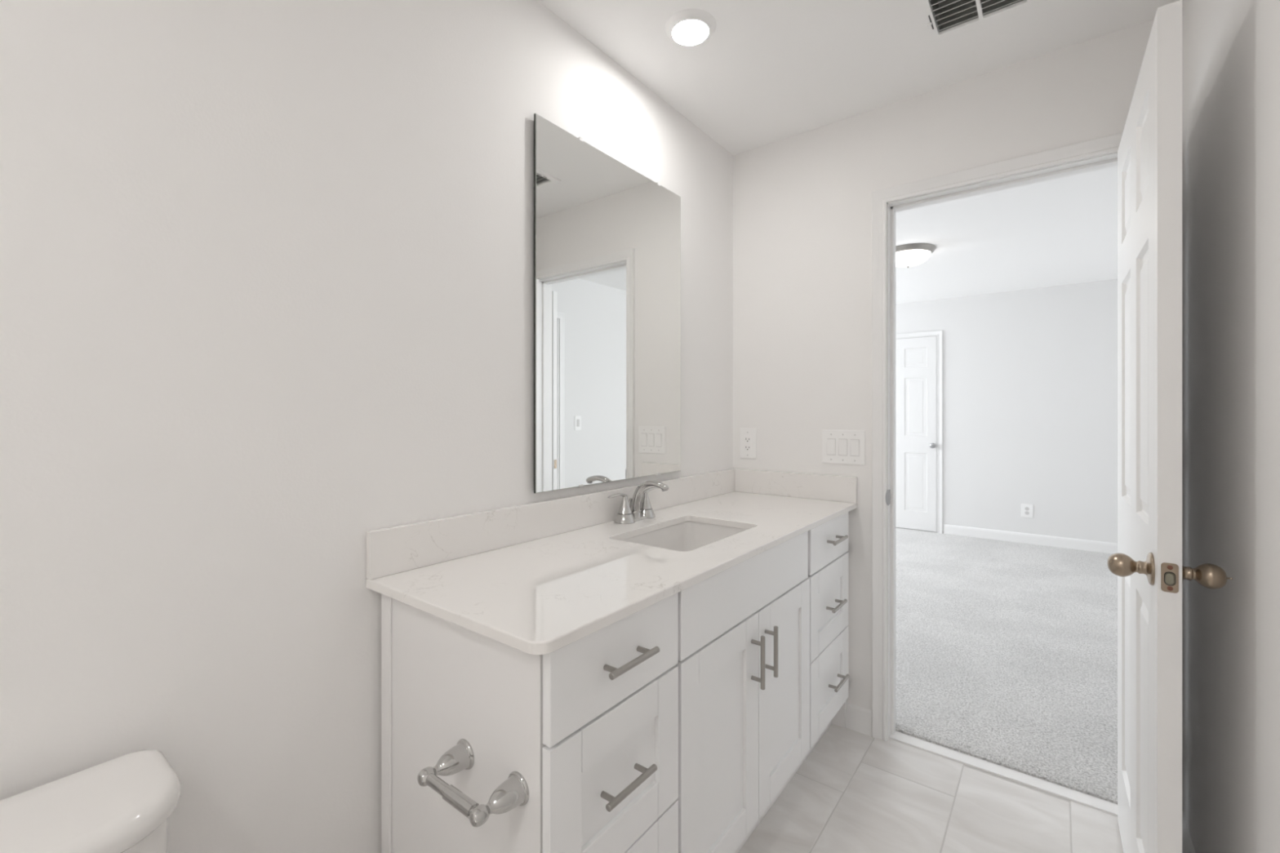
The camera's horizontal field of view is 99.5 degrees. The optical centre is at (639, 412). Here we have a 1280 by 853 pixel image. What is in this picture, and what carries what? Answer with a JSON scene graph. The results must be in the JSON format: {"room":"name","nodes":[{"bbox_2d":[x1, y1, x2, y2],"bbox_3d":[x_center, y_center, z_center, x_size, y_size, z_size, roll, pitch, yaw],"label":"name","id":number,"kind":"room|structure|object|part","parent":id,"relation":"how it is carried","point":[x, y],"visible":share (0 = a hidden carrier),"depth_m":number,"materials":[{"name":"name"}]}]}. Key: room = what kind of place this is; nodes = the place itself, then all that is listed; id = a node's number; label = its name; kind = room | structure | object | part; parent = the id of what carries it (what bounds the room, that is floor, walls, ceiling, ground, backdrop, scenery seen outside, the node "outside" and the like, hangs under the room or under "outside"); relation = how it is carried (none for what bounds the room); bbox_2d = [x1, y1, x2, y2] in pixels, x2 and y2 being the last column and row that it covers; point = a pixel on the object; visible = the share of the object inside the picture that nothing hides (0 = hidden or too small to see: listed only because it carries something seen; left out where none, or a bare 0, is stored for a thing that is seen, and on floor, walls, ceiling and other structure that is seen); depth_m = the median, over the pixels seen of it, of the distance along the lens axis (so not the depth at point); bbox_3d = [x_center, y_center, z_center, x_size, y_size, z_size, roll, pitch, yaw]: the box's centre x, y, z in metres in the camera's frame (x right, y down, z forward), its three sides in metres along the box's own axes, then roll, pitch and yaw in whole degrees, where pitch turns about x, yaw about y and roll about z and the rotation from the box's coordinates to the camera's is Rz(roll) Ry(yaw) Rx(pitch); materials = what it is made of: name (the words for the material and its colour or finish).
{"room":"bathroom","nodes":[
{"label":"bathroom","id":0,"kind":"room"},
{"bbox_2d":[0,0,733,852],"bbox_3d":[-0.883,0.038,0.878,0.115,2.440,4.145,0,0,38],"label":"wall","id":1,"kind":"structure","parent":0,"point":[266,267],"depth_m":1.02,"materials":[{"name":"white paint"}]},
{"bbox_2d":[365,468,734,579],"bbox_3d":[-0.074,0.305,1.818,0.018,0.102,1.666,0,0,38],"label":"backsplash","id":2,"kind":"structure","parent":1,"relation":"attached to","point":[391,550],"depth_m":1.44,"materials":[{"name":"white stone"}]},
{"bbox_2d":[533,113,680,493],"bbox_3d":[-0.073,-0.308,1.819,0.020,1.076,0.741,0,0,38],"label":"mirror","id":3,"kind":"object","parent":1,"relation":"attached to","point":[607,235],"visible":1,"depth_m":1.73,"materials":[{"name":"white mirror"}]},
{"bbox_2d":[537,0,1184,304],"bbox_3d":[0.967,-1.232,2.123,6.500,0.100,8.375,0,0,38],"label":"ceiling","id":4,"kind":"structure","parent":0,"point":[769,71],"depth_m":1.92,"materials":[{"name":"white paint"}]},
{"bbox_2d":[665,8,715,45],"bbox_3d":[0.155,-1.173,1.662,0.157,0.017,0.157,0,0,38],"label":"recessed light","id":5,"kind":"object","parent":4,"relation":"in","point":[688,27],"visible":1,"depth_m":1.64,"materials":[{"name":"white plastic"}]},
{"bbox_2d":[895,243,936,267],"bbox_3d":[1.955,-1.119,3.951,0.362,0.125,0.362,0,0,38],"label":"ceiling light","id":6,"kind":"object","parent":4,"relation":"attached to","point":[907,255],"visible":0.77,"depth_m":3.84,"materials":[{"name":"white glass"}]},
{"bbox_3d":[1.955,-1.110,3.951,0.296,0.078,0.296,0,0,38],"label":"lamp shade","id":7,"kind":"part","parent":6,"relation":"part of","materials":[{"name":"white glass"}]},
{"bbox_2d":[913,0,1041,44],"bbox_3d":[0.955,-1.221,1.535,0.288,0.102,0.272,0,0,38],"label":"ceiling vent","id":8,"kind":"object","parent":4,"relation":"in","point":[948,14],"visible":1,"depth_m":1.63,"materials":[{"name":"white metal"}]},
{"bbox_2d":[737,724,1123,852],"bbox_3d":[-0.216,1.283,0.448,1.468,0.050,4.047,0,0,38],"label":"floor","id":9,"kind":"structure","parent":0,"point":[855,792],"depth_m":1.71,"materials":[{"name":"beige tile"}]},
{"bbox_2d":[0,749,180,852],"bbox_3d":[-0.634,0.892,0.488,0.704,0.731,0.444,0,0,38],"label":"toilet","id":10,"kind":"object","parent":9,"relation":"on","point":[123,804],"visible":1,"depth_m":0.73,"materials":[{"name":"white ceramic"}]},
{"bbox_3d":[-0.829,0.713,0.638,0.193,0.290,0.420,0,0,38],"label":"tank","id":11,"kind":"part","parent":10,"relation":"part of","materials":[{"name":"white ceramic"}]},
{"bbox_2d":[381,511,849,852],"bbox_3d":[0.160,0.817,1.655,0.560,0.882,1.640,0,0,38],"label":"vanity cabinet","id":12,"kind":"object","parent":9,"relation":"on","point":[676,725],"visible":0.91,"depth_m":1.11,"materials":[{"name":"white wood"}]},
{"bbox_3d":[-0.355,0.817,1.035,0.500,0.882,0.018,0,0,38],"label":"panel","id":13,"kind":"part","parent":12,"relation":"part of","materials":[{"name":"white wood"}]},
{"bbox_2d":[417,738,528,826],"bbox_3d":[-0.290,0.628,0.916,0.202,0.053,0.092,0,0,38],"label":"toilet paper holder","id":14,"kind":"object","parent":12,"relation":"attached to","point":[513,792],"visible":1,"depth_m":0.89,"materials":[{"name":"silver metal"}]},
{"bbox_3d":[-0.349,0.628,0.961,0.053,0.053,0.092,0,0,38],"label":"post","id":15,"kind":"part","parent":14,"relation":"part of","materials":[{"name":"silver metal"}]},
{"bbox_3d":[-0.231,0.628,0.871,0.053,0.053,0.092,0,0,38],"label":"post","id":16,"kind":"part","parent":14,"relation":"part of","materials":[{"name":"silver metal"}]},
{"bbox_3d":[-0.038,0.680,1.014,0.019,0.281,0.369,0,0,38],"label":"drawer","id":17,"kind":"part","parent":12,"relation":"part of","materials":[{"name":"white paint"}]},
{"bbox_3d":[-0.038,0.458,1.014,0.019,0.154,0.369,0,0,38],"label":"drawer","id":18,"kind":"part","parent":12,"relation":"part of","materials":[{"name":"white paint"}]},
{"bbox_2d":[365,491,857,654],"bbox_3d":[0.137,0.366,1.656,0.550,0.020,1.666,0,0,38],"label":"countertop","id":19,"kind":"structure","parent":12,"relation":"on","point":[542,596],"depth_m":1.20,"materials":[{"name":"white stone"}]},
{"bbox_2d":[607,480,668,524],"bbox_3d":[-0.008,0.288,1.804,0.196,0.136,0.232,0,0,-2],"label":"faucet","id":20,"kind":"object","parent":19,"relation":"on","point":[637,509],"visible":1,"depth_m":1.78,"materials":[{"name":"silver metal"}]},
{"bbox_3d":[-0.070,0.292,1.739,0.047,0.068,0.116,0,0,38],"label":"handle","id":21,"kind":"part","parent":20,"relation":"part of","materials":[{"name":"silver metal"}]},
{"bbox_3d":[-0.049,0.341,1.766,0.069,0.028,0.069,0,0,38],"label":"handle","id":22,"kind":"part","parent":20,"relation":"part of","materials":[{"name":"silver metal"}]},
{"bbox_3d":[-0.031,0.317,1.822,0.012,0.062,0.012,0,0,38],"label":"lift rod","id":23,"kind":"part","parent":20,"relation":"part of","materials":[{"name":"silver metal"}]},
{"bbox_3d":[-0.015,0.351,1.810,0.049,0.010,0.152,0,0,38],"label":"plate","id":24,"kind":"part","parent":20,"relation":"part of","materials":[{"name":"silver metal"}]},
{"bbox_3d":[0.018,0.341,1.853,0.069,0.028,0.069,0,0,38],"label":"handle","id":25,"kind":"part","parent":20,"relation":"part of","materials":[{"name":"silver metal"}]},
{"bbox_3d":[0.029,0.288,1.776,0.154,0.135,0.042,0,0,38],"label":"spout","id":26,"kind":"part","parent":20,"relation":"part of","materials":[{"name":"silver metal"}]},
{"bbox_3d":[0.039,0.292,1.881,0.047,0.068,0.116,0,0,38],"label":"handle","id":27,"kind":"part","parent":20,"relation":"part of","materials":[{"name":"silver metal"}]},
{"bbox_2d":[622,521,747,551],"bbox_3d":[0.142,0.458,1.636,0.326,0.161,0.486,0,0,38],"label":"sink","id":28,"kind":"object","parent":19,"relation":"in","point":[685,536],"visible":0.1,"depth_m":1.82,"materials":[{"name":"white ceramic"}]},
{"bbox_3d":[-0.023,0.676,0.988,0.037,0.012,0.137,0,0,38],"label":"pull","id":29,"kind":"part","parent":12,"relation":"part of","materials":[{"name":"silver metal"}]},
{"bbox_3d":[-0.018,0.454,0.994,0.037,0.012,0.137,0,0,38],"label":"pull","id":30,"kind":"part","parent":12,"relation":"part of","materials":[{"name":"silver metal"}]},
{"bbox_3d":[-0.038,0.963,1.014,0.019,0.276,0.369,0,0,38],"label":"drawer","id":31,"kind":"part","parent":12,"relation":"part of","materials":[{"name":"white paint"}]},
{"bbox_3d":[0.198,0.820,1.320,0.019,0.562,0.380,0,0,38],"label":"cabinet door","id":32,"kind":"part","parent":12,"relation":"part of","materials":[{"name":"white paint"}]},
{"bbox_3d":[0.311,0.652,1.421,0.037,0.137,0.012,0,0,38],"label":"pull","id":33,"kind":"part","parent":12,"relation":"part of","materials":[{"name":"silver metal"}]},
{"bbox_3d":[0.361,0.652,1.487,0.037,0.137,0.012,0,0,38],"label":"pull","id":34,"kind":"part","parent":12,"relation":"part of","materials":[{"name":"silver metal"}]},
{"bbox_3d":[0.431,0.820,1.624,0.019,0.562,0.381,0,0,38],"label":"cabinet door","id":35,"kind":"part","parent":12,"relation":"part of","materials":[{"name":"white paint"}]},
{"bbox_3d":[0.677,0.680,1.943,0.019,0.281,0.406,0,0,38],"label":"drawer","id":36,"kind":"part","parent":12,"relation":"part of","materials":[{"name":"white paint"}]},
{"bbox_3d":[0.677,0.458,1.943,0.019,0.154,0.406,0,0,38],"label":"drawer","id":37,"kind":"part","parent":12,"relation":"part of","materials":[{"name":"white paint"}]},
{"bbox_3d":[0.677,0.963,1.943,0.019,0.276,0.406,0,0,38],"label":"drawer","id":38,"kind":"part","parent":12,"relation":"part of","materials":[{"name":"white paint"}]},
{"bbox_3d":[0.697,0.683,1.924,0.037,0.012,0.137,0,0,38],"label":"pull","id":39,"kind":"part","parent":12,"relation":"part of","materials":[{"name":"silver metal"}]},
{"bbox_3d":[0.703,0.452,1.932,0.037,0.012,0.137,0,0,38],"label":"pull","id":40,"kind":"part","parent":12,"relation":"part of","materials":[{"name":"silver metal"}]},
{"bbox_3d":[0.713,0.965,1.944,0.037,0.012,0.137,0,0,38],"label":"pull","id":41,"kind":"part","parent":12,"relation":"part of","materials":[{"name":"silver metal"}]},
{"bbox_2d":[888,730,1117,816],"bbox_3d":[1.258,1.270,1.905,0.742,0.036,0.060,0,0,38],"label":"threshold","id":42,"kind":"object","parent":9,"relation":"on","point":[1104,806],"visible":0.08,"depth_m":1.88,"materials":[{"name":"white stone"}]},
{"bbox_2d":[733,19,1154,709],"bbox_3d":[0.295,0.038,2.659,4.780,2.440,0.115,0,0,38],"label":"wall","id":43,"kind":"structure","parent":0,"point":[802,202],"depth_m":2.17,"materials":[{"name":"white paint"}]},
{"bbox_2d":[739,427,756,458],"bbox_3d":[0.485,0.137,2.435,0.081,0.136,0.008,0,0,38],"label":"wall outlet","id":44,"kind":"object","parent":43,"relation":"attached to","point":[748,437],"visible":1,"depth_m":2.43,"materials":[{"name":"white plastic"}]},
{"bbox_2d":[744,435,751,451],"bbox_3d":[0.484,0.138,2.434,0.035,0.067,0.002,0,0,38],"label":"receptacle","id":45,"kind":"object","parent":44,"relation":"attached to","point":[747,438],"depth_m":2.43,"materials":[{"name":"white plastic"}]},
{"bbox_2d":[734,468,857,502],"bbox_3d":[0.646,0.305,2.304,0.532,0.102,0.018,0,0,38],"label":"backsplash","id":46,"kind":"structure","parent":43,"relation":"attached to","point":[809,486],"depth_m":2.28,"materials":[{"name":"white stone"}]},
{"bbox_2d":[822,429,865,465],"bbox_3d":[0.816,0.138,2.178,0.170,0.138,0.012,0,0,38],"label":"light switch","id":47,"kind":"object","parent":43,"relation":"attached to","point":[838,446],"visible":1,"depth_m":2.17,"materials":[{"name":"white plastic"}]},
{"bbox_3d":[0.779,0.138,2.207,0.035,0.067,0.002,0,0,38],"label":"rocker frame","id":48,"kind":"part","parent":47,"relation":"part of","materials":[{"name":"grey plastic"}]},
{"bbox_3d":[0.853,0.138,2.150,0.035,0.067,0.002,0,0,38],"label":"rocker frame","id":49,"kind":"part","parent":47,"relation":"part of","materials":[{"name":"grey plastic"}]},
{"bbox_2d":[845,702,871,736],"bbox_3d":[0.669,1.209,2.291,0.594,0.098,0.013,0,0,38],"label":"baseboard","id":50,"kind":"structure","parent":43,"relation":"attached to","point":[858,718],"depth_m":2.13,"materials":[{"name":"white paint"}]},
{"bbox_2d":[871,132,1123,741],"bbox_3d":[1.267,0.200,1.911,0.815,2.117,0.147,0,0,38],"label":"door frame","id":51,"kind":"structure","parent":43,"relation":"attached to","point":[1110,144],"depth_m":2.09,"materials":[{"name":"white paint"}]},
{"bbox_3d":[0.961,0.325,2.086,0.044,0.060,0.014,0,0,-43],"label":"strike plate","id":52,"kind":"part","parent":51,"relation":"part of","materials":[{"name":"grey metal"}]},
{"bbox_2d":[1106,0,1232,852],"bbox_3d":[1.269,0.223,1.356,0.185,2.050,0.758,0,0,38],"label":"door","id":53,"kind":"structure","parent":51,"relation":"attached to","point":[1149,570],"depth_m":1.12,"materials":[{"name":"white paint"}]},
{"bbox_3d":[1.034,0.323,1.144,0.072,0.067,0.067,0,0,38],"label":"knob","id":54,"kind":"part","parent":53,"relation":"part of","materials":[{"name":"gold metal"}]},
{"bbox_3d":[1.038,0.323,1.061,0.025,0.057,0.002,0,0,38],"label":"latch plate","id":55,"kind":"part","parent":53,"relation":"part of","materials":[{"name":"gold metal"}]},
{"bbox_3d":[1.121,0.323,1.077,0.080,0.067,0.067,0,0,38],"label":"knob","id":56,"kind":"part","parent":53,"relation":"part of","materials":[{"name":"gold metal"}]},
{"bbox_2d":[895,527,1117,804],"bbox_3d":[2.225,1.267,3.757,6.300,0.042,4.051,0,0,38],"label":"floor","id":57,"kind":"structure","parent":0,"point":[1008,650],"depth_m":2.80,"materials":[{"name":"grey carpet"}]},
{"bbox_2d":[895,724,1116,803],"bbox_3d":[1.292,1.248,1.948,0.707,0.014,0.055,0,0,38],"label":"pile","id":58,"kind":"object","parent":57,"relation":"on","point":[966,753],"visible":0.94,"depth_m":1.92,"materials":[{"name":"grey carpet"}]},
{"bbox_2d":[895,279,1117,542],"bbox_3d":[3.530,0.038,5.372,6.400,2.440,0.100,0,0,38],"label":"wall","id":59,"kind":"structure","parent":0,"point":[1030,375],"depth_m":5.16,"materials":[{"name":"white paint"}]},
{"bbox_2d":[895,336,936,531],"bbox_3d":[2.769,0.218,5.848,0.760,2.036,0.071,0,0,38],"label":"door","id":60,"kind":"structure","parent":59,"relation":"in","point":[915,357],"depth_m":5.76,"materials":[{"name":"white paint"}]},
{"bbox_3d":[3.041,0.340,5.632,0.055,0.055,0.060,0,0,38],"label":"knob","id":61,"kind":"part","parent":60,"relation":"part of","materials":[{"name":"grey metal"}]},
{"bbox_2d":[895,330,942,533],"bbox_3d":[2.785,0.202,5.872,0.872,2.113,0.016,0,0,38],"label":"door frame","id":62,"kind":"structure","parent":59,"relation":"attached to","point":[939,333],"depth_m":5.62,"materials":[{"name":"white paint"}]},
{"bbox_2d":[1021,503,1033,518],"bbox_3d":[3.697,0.936,5.174,0.094,0.128,0.009,0,0,38],"label":"wall outlet","id":63,"kind":"object","parent":59,"relation":"attached to","point":[1027,510],"visible":1,"depth_m":5.17,"materials":[{"name":"white plastic"}]},
{"bbox_2d":[1024,506,1029,515],"bbox_3d":[3.696,0.936,5.172,0.034,0.074,0.003,0,0,38],"label":"receptacle","id":64,"kind":"object","parent":63,"relation":"attached to","point":[1026,508],"depth_m":5.17,"materials":[{"name":"white plastic"}]},
{"bbox_2d":[943,524,1117,553],"bbox_3d":[4.548,1.199,4.517,3.545,0.098,0.013,0,0,38],"label":"baseboard","id":65,"kind":"structure","parent":59,"relation":"attached to","point":[1020,537],"depth_m":5.14,"materials":[{"name":"white paint"}]},
{"bbox_2d":[1182,0,1279,852],"bbox_3d":[0.371,0.038,-0.087,0.115,2.440,4.145,0,0,38],"label":"wall","id":66,"kind":"structure","parent":0,"point":[1231,48],"depth_m":1.14,"materials":[{"name":"white paint"}]},
{"bbox_2d":[1182,811,1195,852],"bbox_3d":[0.356,1.209,-0.003,0.013,0.098,4.030,0,0,38],"label":"baseboard","id":67,"kind":"structure","parent":66,"relation":"attached to","point":[1187,844],"depth_m":1.49,"materials":[{"name":"white paint"}]}
]}

